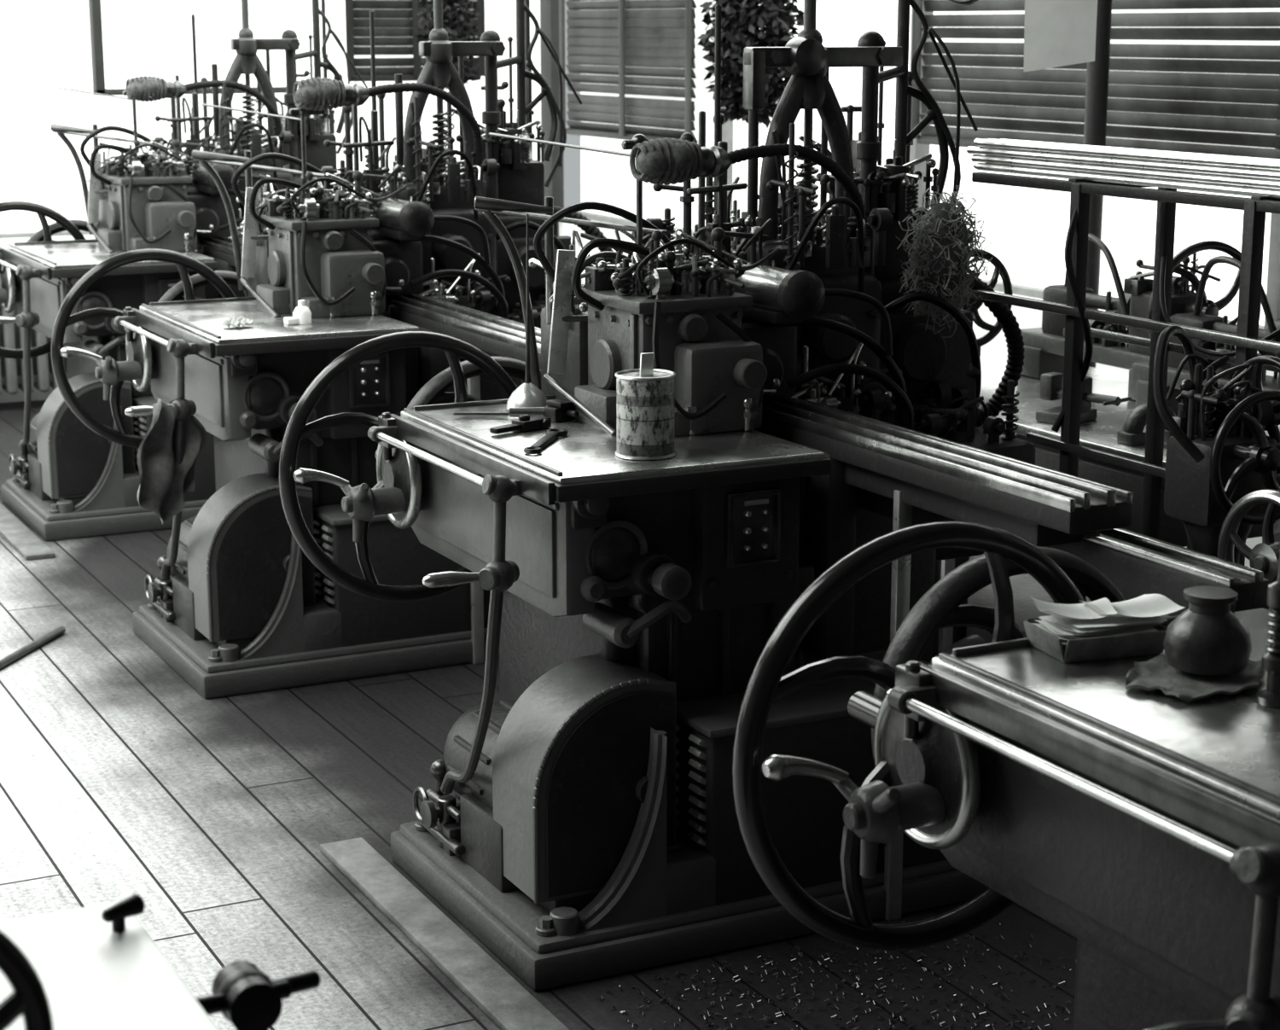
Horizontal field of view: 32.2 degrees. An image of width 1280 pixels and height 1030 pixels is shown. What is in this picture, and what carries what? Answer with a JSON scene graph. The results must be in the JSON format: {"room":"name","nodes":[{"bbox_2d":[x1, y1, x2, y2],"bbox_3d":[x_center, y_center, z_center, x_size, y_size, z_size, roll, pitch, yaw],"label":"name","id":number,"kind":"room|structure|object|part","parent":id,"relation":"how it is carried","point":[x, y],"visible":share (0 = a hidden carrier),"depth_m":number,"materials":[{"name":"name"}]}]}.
{"room":"metal workshop","nodes":[
{"label":"metal workshop","id":0,"kind":"room"},
{"bbox_2d":[0,221,561,402],"bbox_3d":[-4.086,-2.228,10.132,8.100,3.600,0.200,-6,14,-26],"label":"wall","id":1,"kind":"structure","parent":0,"point":[37,394],"depth_m":10.90,"materials":[{"name":"white paint"}]},
{"bbox_2d":[0,230,89,238],"bbox_3d":[-3.983,-1.265,10.363,7.900,0.020,0.100,-6,14,-26],"label":"frame","id":2,"kind":"object","parent":1,"relation":"on","point":[25,234],"visible":0.02,"depth_m":10.81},
{"bbox_2d":[0,0,242,232],"bbox_3d":[-2.570,-1.985,11.007,1.254,1.111,0.020,-6,14,-26],"label":"glass","id":3,"kind":"object","parent":1,"relation":"attached to","point":[45,51],"depth_m":10.90,"materials":[{"name":"white"}]},
{"bbox_2d":[248,0,314,87],"bbox_3d":[-1.828,-2.401,11.301,0.334,0.430,0.020,-6,14,-26],"label":"glass","id":4,"kind":"object","parent":1,"relation":"attached to","point":[268,19],"depth_m":11.29,"materials":[{"name":"white"}]},
{"bbox_2d":[87,0,564,208],"bbox_3d":[-1.552,-2.829,11.235,2.490,2.700,0.140,-6,14,-26],"label":"window frame","id":5,"kind":"structure","parent":1,"relation":"attached to","point":[549,8],"depth_m":11.81,"materials":[{"name":"grey metal"}]},
{"bbox_2d":[344,0,484,81],"bbox_3d":[-1.156,-2.907,11.289,0.760,1.370,0.055,-6,14,-26],"label":"window blind","id":6,"kind":"object","parent":1,"relation":"attached to","point":[395,33],"visible":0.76,"depth_m":11.34,"materials":[{"name":"paint"}]},
{"bbox_2d":[0,399,1273,1029],"bbox_3d":[-1.100,0.834,4.779,8.100,0.118,13.000,-6,14,-26],"label":"floor","id":7,"kind":"structure","parent":0,"point":[119,780],"depth_m":4.95,"materials":[{"name":"grey wood"}]},
{"bbox_2d":[0,625,65,669],"bbox_3d":[-1.812,0.404,6.484,0.024,0.024,0.540,3,13,12],"label":"bar","id":8,"kind":"object","parent":7,"relation":"on","point":[61,630],"visible":1,"depth_m":6.54,"materials":[{"name":"grey metal"}]},
{"bbox_2d":[0,302,67,394],"bbox_3d":[-3.269,-0.770,10.532,1.627,0.580,0.160,-6,14,-26],"label":"radiator","id":9,"kind":"object","parent":7,"relation":"on","point":[12,378],"visible":0.16,"depth_m":10.64,"materials":[{"name":"metal"}]},
{"bbox_2d":[0,893,320,1029],"bbox_3d":[-0.812,0.894,1.486,1.491,1.215,1.080,-6,14,-26],"label":"machine","id":10,"kind":"object","parent":7,"relation":"on","point":[97,967],"visible":1,"depth_m":1.96,"materials":[{"name":"paint"}]},
{"bbox_2d":[0,0,367,541],"bbox_3d":[-1.548,-1.282,8.163,1.772,2.596,2.069,-6,14,-26],"label":"automatic lathe","id":11,"kind":"object","parent":7,"relation":"on","point":[72,481],"visible":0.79,"depth_m":8.33,"materials":[{"name":"grey paint"}]},
{"bbox_3d":[-2.275,-0.696,7.930,0.137,0.030,0.030,-5,14,-23],"label":"crank handle","id":12,"kind":"part","parent":11,"relation":"part of","materials":[{"name":"metal"}]},
{"bbox_3d":[-2.349,-0.928,8.249,0.017,0.017,0.730,-6,14,-26],"label":"feed rod","id":13,"kind":"part","parent":11,"relation":"part of","materials":[{"name":"metal"}]},
{"bbox_3d":[-2.271,-0.456,8.193,0.032,0.552,0.399,-5,13,-21],"label":"long curved lever","id":14,"kind":"part","parent":11,"relation":"part of","materials":[{"name":"grey metal"}]},
{"bbox_3d":[-2.072,-0.942,8.349,0.535,0.114,0.860,-6,14,-26],"label":"table rail","id":15,"kind":"part","parent":11,"relation":"part of","materials":[{"name":"metal"}]},
{"bbox_3d":[-2.127,-0.233,8.333,0.305,0.306,0.570,-6,14,-26],"label":"drive motor","id":16,"kind":"part","parent":11,"relation":"part of","materials":[{"name":"paint"}]},
{"bbox_3d":[-1.623,-0.470,8.411,0.650,0.017,0.540,-6,14,-26],"label":"electrical box lid","id":17,"kind":"part","parent":11,"relation":"part of","materials":[{"name":"grey paint"}]},
{"bbox_2d":[157,278,184,300],"bbox_3d":[-1.701,-0.790,8.128,0.122,0.152,0.024,-6,14,-26],"label":"switch","id":18,"kind":"object","parent":11,"relation":"attached to","point":[164,284],"depth_m":8.10,"materials":[{"name":"metal"}]},
{"bbox_3d":[-1.651,-1.310,8.544,0.096,0.096,0.280,-6,14,-26],"label":"spindle motor","id":19,"kind":"part","parent":11,"relation":"part of","materials":[{"name":"metal"}]},
{"bbox_2d":[125,75,283,168],"bbox_3d":[-1.669,-1.511,8.570,0.641,0.373,0.169,-6,14,-26],"label":"work lamp","id":20,"kind":"object","parent":11,"relation":"attached to","point":[145,88],"depth_m":8.59,"materials":[{"name":"metal"}]},
{"bbox_2d":[51,0,616,698],"bbox_3d":[-0.611,-0.871,6.294,1.772,2.596,2.069,-6,14,-26],"label":"automatic lathe","id":21,"kind":"object","parent":7,"relation":"on","point":[243,609],"visible":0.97,"depth_m":6.45,"materials":[{"name":"grey paint"}]},
{"bbox_3d":[-1.338,-0.285,6.061,0.137,0.030,0.030,-5,14,-23],"label":"crank handle","id":22,"kind":"part","parent":21,"relation":"part of","materials":[{"name":"metal"}]},
{"bbox_3d":[-1.412,-0.517,6.380,0.017,0.017,0.730,-6,14,-26],"label":"feed rod","id":23,"kind":"part","parent":21,"relation":"part of","materials":[{"name":"metal"}]},
{"bbox_2d":[136,396,207,524],"bbox_3d":[-1.291,-0.150,6.101,0.068,0.356,0.280,9,15,35],"label":"rag","id":24,"kind":"object","parent":21,"relation":"hanging from","point":[164,482],"visible":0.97,"depth_m":6.08,"materials":[{"name":"grey fabric"}]},
{"bbox_3d":[-1.334,-0.045,6.325,0.032,0.552,0.399,-5,13,-21],"label":"long curved lever","id":25,"kind":"part","parent":21,"relation":"part of","materials":[{"name":"grey metal"}]},
{"bbox_3d":[-1.136,-0.531,6.481,0.535,0.114,0.860,-6,14,-26],"label":"table rail","id":26,"kind":"part","parent":21,"relation":"part of","materials":[{"name":"metal"}]},
{"bbox_3d":[-1.190,0.178,6.464,0.305,0.306,0.570,-6,14,-26],"label":"drive motor","id":27,"kind":"part","parent":21,"relation":"part of","materials":[{"name":"paint"}]},
{"bbox_2d":[221,316,253,327],"bbox_3d":[-1.132,-0.545,6.238,0.088,0.028,0.079,2,13,7],"label":"rag","id":28,"kind":"object","parent":21,"relation":"on","point":[240,321],"visible":1,"depth_m":6.22,"materials":[{"name":"white fabric"}]},
{"bbox_2d":[283,299,311,325],"bbox_3d":[-0.973,-0.578,6.314,0.076,0.066,0.052,-6,14,-26],"label":"oil bottle","id":29,"kind":"object","parent":21,"relation":"on","point":[301,314],"visible":1,"depth_m":6.30,"materials":[{"name":"white plastic"}]},
{"bbox_3d":[-0.686,-0.060,6.542,0.650,0.017,0.540,-6,14,-26],"label":"electrical box lid","id":30,"kind":"part","parent":21,"relation":"part of","materials":[{"name":"grey paint"}]},
{"bbox_2d":[347,352,389,408],"bbox_3d":[-0.764,-0.379,6.259,0.122,0.152,0.024,-6,14,-26],"label":"switch","id":31,"kind":"object","parent":21,"relation":"attached to","point":[369,381],"depth_m":6.26,"materials":[{"name":"metal"}]},
{"bbox_2d":[292,76,483,195],"bbox_3d":[-0.745,-1.140,6.720,0.641,0.373,0.169,-6,14,-26],"label":"work lamp","id":32,"kind":"object","parent":21,"relation":"attached to","point":[323,93],"depth_m":6.75,"materials":[{"name":"metal"}]},
{"bbox_3d":[-0.728,-0.905,6.702,0.096,0.096,0.280,-6,14,-26],"label":"spindle motor","id":33,"kind":"part","parent":21,"relation":"part of","materials":[{"name":"metal"}]},
{"bbox_3d":[-0.469,-0.013,6.333,0.033,0.905,0.022,-6,14,-26],"label":"bed leg","id":34,"kind":"part","parent":21,"relation":"part of","materials":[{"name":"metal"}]},
{"bbox_2d":[279,0,1269,990],"bbox_3d":[0.379,-0.466,4.452,1.772,2.596,2.069,-6,14,-26],"label":"automatic lathe","id":35,"kind":"object","parent":7,"relation":"on","point":[593,832],"visible":0.98,"depth_m":4.56,"materials":[{"name":"grey paint"}]},
{"bbox_3d":[-0.422,-0.112,4.538,0.017,0.017,0.730,-6,14,-26],"label":"feed rod","id":36,"kind":"part","parent":35,"relation":"part of","materials":[{"name":"metal"}]},
{"bbox_3d":[-0.348,0.120,4.219,0.137,0.030,0.030,-5,14,-23],"label":"crank handle","id":37,"kind":"part","parent":35,"relation":"part of","materials":[{"name":"metal"}]},
{"bbox_3d":[-0.145,-0.126,4.639,0.535,0.114,0.860,-6,14,-26],"label":"table rail","id":38,"kind":"part","parent":35,"relation":"part of","materials":[{"name":"metal"}]},
{"bbox_3d":[-0.344,0.360,4.483,0.032,0.552,0.399,-5,13,-21],"label":"long curved lever","id":39,"kind":"part","parent":35,"relation":"part of","materials":[{"name":"grey metal"}]},
{"bbox_2d":[453,407,544,417],"bbox_3d":[-0.304,-0.222,4.794,0.200,0.024,0.024,0,12,2],"label":"screwdriver","id":40,"kind":"object","parent":35,"relation":"on","point":[532,411],"visible":0.95,"depth_m":4.79,"materials":[{"name":"metal"}]},
{"bbox_3d":[-0.200,0.583,4.622,0.305,0.306,0.570,-6,14,-26],"label":"drive motor","id":41,"kind":"part","parent":35,"relation":"part of","materials":[{"name":"paint"}]},
{"bbox_2d":[489,413,551,434],"bbox_3d":[-0.259,-0.193,4.642,0.080,0.032,0.150,11,17,42],"label":"clamp","id":42,"kind":"object","parent":35,"relation":"on","point":[525,422],"visible":1,"depth_m":4.63,"materials":[{"name":"black metal"}]},
{"bbox_2d":[506,213,547,410],"bbox_3d":[-0.247,-0.442,4.849,0.096,0.430,0.096,-6,14,-26],"label":"can","id":43,"kind":"object","parent":35,"relation":"on","point":[527,394],"visible":0.82,"depth_m":4.86,"materials":[{"name":"metal"}]},
{"bbox_2d":[506,382,547,410],"bbox_3d":[-0.247,-0.261,4.889,0.096,0.060,0.096,-6,14,-26],"label":"bowl","id":44,"kind":"object","parent":43,"relation":"attached to","point":[527,394],"depth_m":4.86,"materials":[{"name":"metal"}]},
{"bbox_3d":[-0.247,-0.469,4.843,0.011,0.375,0.011,-1,12,-4],"label":"spout","id":45,"kind":"part","parent":43,"relation":"part of","materials":[{"name":"metal"}]},
{"bbox_2d":[523,428,568,453],"bbox_3d":[-0.192,-0.150,4.492,0.048,0.012,0.243,3,13,11],"label":"spanner","id":46,"kind":"object","parent":35,"relation":"on","point":[552,433],"visible":1,"depth_m":4.48,"materials":[{"name":"black metal"}]},
{"bbox_2d":[543,398,579,422],"bbox_3d":[-0.168,-0.224,4.761,0.060,0.042,0.110,-10,16,-37],"label":"holder","id":47,"kind":"object","parent":35,"relation":"on","point":[559,410],"visible":0.94,"depth_m":4.74,"materials":[{"name":"black metal"}]},
{"bbox_2d":[614,352,676,459],"bbox_3d":[0.011,-0.218,4.355,0.121,0.204,0.121,-6,14,-26],"label":"paint can","id":48,"kind":"object","parent":35,"relation":"on","point":[645,394],"visible":1,"depth_m":4.32,"materials":[{"name":"metal"}]},
{"bbox_2d":[629,137,866,236],"bbox_3d":[0.259,-0.647,4.871,0.641,0.373,0.169,-6,14,-26],"label":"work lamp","id":49,"kind":"object","parent":35,"relation":"attached to","point":[666,160],"depth_m":4.83,"materials":[{"name":"metal"}]},
{"bbox_2d":[724,487,780,568],"bbox_3d":[0.226,0.026,4.417,0.122,0.152,0.024,-6,14,-26],"label":"switch","id":50,"kind":"object","parent":35,"relation":"attached to","point":[752,514],"depth_m":4.41,"materials":[{"name":"metal"}]},
{"bbox_3d":[0.276,-0.494,4.834,0.096,0.096,0.280,-6,14,-26],"label":"spindle motor","id":51,"kind":"part","parent":35,"relation":"part of","materials":[{"name":"metal"}]},
{"bbox_3d":[0.304,0.345,4.700,0.650,0.017,0.540,-6,14,-26],"label":"electrical box lid","id":52,"kind":"part","parent":35,"relation":"part of","materials":[{"name":"grey paint"}]},
{"bbox_3d":[0.521,0.392,4.491,0.033,0.905,0.022,-6,14,-26],"label":"bed leg","id":53,"kind":"part","parent":35,"relation":"part of","materials":[{"name":"metal"}]},
{"bbox_2d":[895,185,993,337],"bbox_3d":[0.701,-0.585,5.132,0.287,0.347,0.137,-7,14,-30],"label":"wire tangle","id":54,"kind":"object","parent":35,"relation":"in","point":[940,250],"visible":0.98,"depth_m":5.11,"materials":[{"name":"grey metal"}]},
{"bbox_2d":[598,920,1076,1029],"bbox_3d":[0.554,0.963,3.977,0.947,0.009,1.084,-6,14,-26],"label":"metal swarf","id":55,"kind":"object","parent":7,"relation":"on","point":[903,922],"visible":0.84,"depth_m":4.22,"materials":[{"name":"metal"}]},
{"bbox_2d":[732,521,1279,1029],"bbox_3d":[1.086,-0.059,2.598,1.975,2.600,1.632,1,12,6],"label":"automatic lathe","id":56,"kind":"object","parent":7,"relation":"on","point":[1142,825],"visible":0.96,"depth_m":2.87,"materials":[{"name":"grey paint"}]},
{"bbox_3d":[0.497,0.308,2.628,0.017,0.017,0.730,-6,14,-26],"label":"feed rod","id":57,"kind":"part","parent":56,"relation":"part of","materials":[{"name":"metal"}]},
{"bbox_3d":[0.774,0.294,2.728,0.535,0.114,0.860,-6,14,-26],"label":"table rail","id":58,"kind":"part","parent":56,"relation":"part of","materials":[{"name":"metal"}]},
{"bbox_2d":[1023,593,1184,663],"bbox_3d":[0.633,0.148,3.011,0.201,0.067,0.119,-4,13,-18],"label":"paper tray","id":59,"kind":"object","parent":56,"relation":"on","point":[1100,629],"visible":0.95,"depth_m":2.98,"materials":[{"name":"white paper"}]},
{"bbox_3d":[0.572,0.540,2.309,0.137,0.030,0.030,-5,14,-23],"label":"crank handle","id":60,"kind":"part","parent":56,"relation":"part of","materials":[{"name":"metal"}]},
{"bbox_2d":[1125,654,1265,702],"bbox_3d":[0.717,0.207,2.864,0.214,0.014,0.177,-12,17,-43],"label":"rag","id":61,"kind":"object","parent":56,"relation":"on","point":[1155,673],"visible":0.83,"depth_m":2.85,"materials":[{"name":"grey fabric"}]},
{"bbox_2d":[1163,586,1251,676],"bbox_3d":[0.737,0.148,2.885,0.112,0.103,0.124,-1,12,-4],"label":"vase","id":62,"kind":"object","parent":61,"relation":"on","point":[1207,639],"visible":1,"depth_m":2.84,"materials":[{"name":"grey ceramic"}]},
{"bbox_3d":[0.769,0.120,2.920,0.016,0.058,0.056,8,15,34],"label":"jug handle","id":63,"kind":"part","parent":62,"relation":"part of","materials":[{"name":"black ceramic"}]},
{"bbox_2d":[1256,552,1279,708],"bbox_3d":[0.794,0.113,2.745,0.048,0.250,0.047,-6,14,-26],"label":"spring","id":64,"kind":"object","parent":56,"relation":"on","point":[1270,697],"visible":1,"depth_m":2.75,"materials":[{"name":"metal"}]},
{"bbox_2d":[1083,0,1111,367],"bbox_3d":[1.500,-1.591,7.237,0.140,3.599,0.140,-6,14,-26],"label":"pipe","id":65,"kind":"object","parent":7,"relation":"on","point":[1096,90],"visible":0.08,"depth_m":7.27,"materials":[{"name":"metal"}]},
{"bbox_2d":[941,344,1279,651],"bbox_3d":[1.203,0.049,6.319,0.800,0.790,2.100,-6,14,-26],"label":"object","id":66,"kind":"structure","parent":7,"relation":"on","point":[1100,433],"depth_m":5.93,"materials":[{"name":"paint"}]},
{"bbox_2d":[950,249,1012,356],"bbox_3d":[0.771,-0.640,6.586,0.284,0.442,0.780,-6,14,-26],"label":"machine","id":67,"kind":"object","parent":66,"relation":"on","point":[999,269],"visible":0.04,"depth_m":6.28,"materials":[{"name":"paint"}]},
{"bbox_2d":[1035,372,1131,424],"bbox_3d":[1.151,-0.300,5.787,0.140,0.120,0.230,-12,17,-43],"label":"bench vise","id":68,"kind":"object","parent":66,"relation":"on","point":[1051,383],"visible":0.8,"depth_m":5.80,"materials":[{"name":"grey metal"}]},
{"bbox_2d":[1020,232,1261,400],"bbox_3d":[1.359,-0.581,6.295,0.384,0.452,0.780,-6,14,-26],"label":"machine","id":69,"kind":"object","parent":66,"relation":"on","point":[1044,346],"visible":0.41,"depth_m":6.16,"materials":[{"name":"paint"}]},
{"bbox_2d":[1117,402,1175,446],"bbox_3d":[1.274,-0.232,5.525,0.170,0.100,0.060,-6,14,-26],"label":"arch casting","id":70,"kind":"object","parent":66,"relation":"on","point":[1131,434],"visible":0.46,"depth_m":5.49,"materials":[{"name":"grey metal"}]},
{"bbox_2d":[1131,256,1279,429],"bbox_3d":[1.583,-0.435,5.652,0.284,0.442,0.780,-7,14,-29],"label":"machine","id":71,"kind":"object","parent":66,"relation":"on","point":[1140,369],"visible":0.2,"depth_m":5.78,"materials":[{"name":"paint"}]},
{"bbox_2d":[956,138,1279,603],"bbox_3d":[1.548,0.117,4.269,0.369,1.539,2.950,-6,14,-26],"label":"rack","id":72,"kind":"object","parent":7,"relation":"on","point":[1117,171],"visible":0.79,"depth_m":4.94,"materials":[{"name":"metal"}]},
{"bbox_2d":[1152,325,1279,564],"bbox_3d":[1.123,0.242,4.395,0.350,1.239,0.288,-6,14,-26],"label":"machine","id":73,"kind":"object","parent":7,"relation":"on","point":[1219,451],"visible":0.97,"depth_m":4.30,"materials":[{"name":"paint"}]},
{"bbox_2d":[1217,488,1279,583],"bbox_3d":[1.221,0.404,3.961,0.360,1.110,0.260,-6,14,-26],"label":"handwheel","id":74,"kind":"object","parent":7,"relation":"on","point":[1264,556],"visible":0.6,"depth_m":3.83,"materials":[{"name":"paint"}]},
{"bbox_2d":[561,220,1278,567],"bbox_3d":[2.556,-1.386,6.304,0.200,3.600,13.200,-6,14,-26],"label":"wall","id":75,"kind":"structure","parent":0,"point":[1026,317],"depth_m":8.59,"materials":[{"name":"white paint"}]},
{"bbox_2d":[580,135,636,217],"bbox_3d":[-0.162,-1.793,11.768,0.020,0.405,0.667,-6,14,-26],"label":"glass","id":76,"kind":"object","parent":75,"relation":"attached to","point":[608,178],"depth_m":11.77,"materials":[{"name":"white glass"}]},
{"bbox_2d":[558,0,697,143],"bbox_3d":[-0.068,-2.690,10.912,0.055,1.668,1.460,-6,14,-26],"label":"window blind","id":77,"kind":"object","parent":75,"relation":"attached to","point":[628,35],"visible":0.94,"depth_m":10.98,"materials":[{"name":"paint"}]},
{"bbox_2d":[642,180,683,227],"bbox_3d":[0.124,-1.575,11.240,0.020,0.203,0.440,-6,14,-26],"label":"glass","id":78,"kind":"object","parent":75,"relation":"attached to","point":[654,203],"depth_m":11.25,"materials":[{"name":"white glass"}]},
{"bbox_2d":[691,0,715,148],"bbox_3d":[0.314,-2.131,10.733,0.020,0.699,0.233,-6,14,-26],"label":"glass","id":79,"kind":"object","parent":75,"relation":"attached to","point":[703,101],"depth_m":10.73,"materials":[{"name":"white"}]},
{"bbox_2d":[733,118,748,217],"bbox_3d":[0.484,-1.641,10.499,0.020,0.459,0.141,-6,14,-26],"label":"glass","id":80,"kind":"object","parent":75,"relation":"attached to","point":[740,128],"depth_m":10.49,"materials":[{"name":"white glass"}]},
{"bbox_2d":[828,66,862,139],"bbox_3d":[0.898,-1.789,9.630,0.020,0.309,0.270,-6,14,-26],"label":"glass","id":81,"kind":"object","parent":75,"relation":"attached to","point":[846,82],"depth_m":9.58,"materials":[{"name":"white"}]},
{"bbox_2d":[815,0,897,46],"bbox_3d":[0.931,-2.104,9.495,0.020,0.198,0.646,-6,14,-26],"label":"glass","id":82,"kind":"object","parent":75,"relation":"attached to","point":[840,23],"depth_m":9.50,"materials":[{"name":"white"}]},
{"bbox_2d":[878,77,896,166],"bbox_3d":[1.047,-1.657,9.358,0.020,0.368,0.131,-6,14,-26],"label":"glass","id":83,"kind":"object","parent":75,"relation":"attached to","point":[889,86],"depth_m":9.34,"materials":[{"name":"white glass"}]},
{"bbox_2d":[576,0,1279,329],"bbox_3d":[1.326,-2.220,8.467,0.080,2.700,7.600,-6,14,-26],"label":"frame","id":84,"kind":"object","parent":75,"relation":"attached to","point":[916,150],"visible":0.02,"depth_m":8.89,"materials":[{"name":"grey metal"}]},
{"bbox_2d":[956,146,1070,288],"bbox_3d":[1.454,-1.160,8.647,0.020,0.509,0.734,-6,14,-26],"label":"glass","id":85,"kind":"object","parent":75,"relation":"attached to","point":[1026,230],"depth_m":8.60,"materials":[{"name":"white glass"}]},
{"bbox_2d":[910,0,1279,158],"bbox_3d":[2.070,-1.828,6.787,0.055,1.556,4.310,-6,14,-26],"label":"window blind","id":86,"kind":"object","parent":75,"relation":"attached to","point":[1264,93],"visible":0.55,"depth_m":7.61,"materials":[{"name":"paint"}]},
{"bbox_2d":[1099,195,1157,297],"bbox_3d":[1.775,-0.965,8.041,0.020,0.364,0.301,-6,14,-26],"label":"window","id":87,"kind":"structure","parent":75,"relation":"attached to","point":[1129,224],"depth_m":8.04,"materials":[{"name":"white glass"}]},
{"bbox_2d":[1173,188,1250,302],"bbox_3d":[1.973,-0.925,7.650,0.020,0.372,0.373,-6,14,-26],"label":"glass","id":88,"kind":"object","parent":75,"relation":"attached to","point":[1194,224],"depth_m":7.64,"materials":[{"name":"white glass"}]},
{"bbox_3d":[-1.100,-2.771,3.986,8.100,0.100,13.000,-6,14,-26],"label":"ceiling","id":89,"kind":"structure","parent":0,"visible":0},
{"bbox_2d":[414,0,481,90],"bbox_3d":[-0.953,-3.120,10.767,0.357,2.129,0.325,-6,14,-26],"label":"hanging plant","id":90,"kind":"object","parent":89,"relation":"hanging from","point":[458,16],"visible":0.37,"depth_m":10.88,"materials":[{"name":"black plant"}]},
{"bbox_2d":[696,0,803,128],"bbox_3d":[0.476,-2.746,9.288,0.493,2.225,0.473,-6,14,-26],"label":"hanging plant","id":91,"kind":"object","parent":89,"relation":"hanging from","point":[744,23],"visible":0.69,"depth_m":9.37,"materials":[{"name":"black plant"}]},
{"bbox_2d":[948,0,978,5],"bbox_3d":[0.902,-2.301,6.135,0.044,1.740,0.371,-6,14,-26],"label":"cable","id":92,"kind":"object","parent":89,"relation":"hanging from","point":[957,2],"visible":1,"depth_m":6.25,"materials":[{"name":"black rubber"}]},
{"bbox_2d":[1023,0,1097,72],"bbox_3d":[1.136,-2.138,5.837,0.600,1.910,0.025,3,13,11],"label":"sheet","id":93,"kind":"object","parent":89,"relation":"hanging from","point":[1057,32],"visible":1,"depth_m":6.02,"materials":[{"name":"white paper"}]}
]}

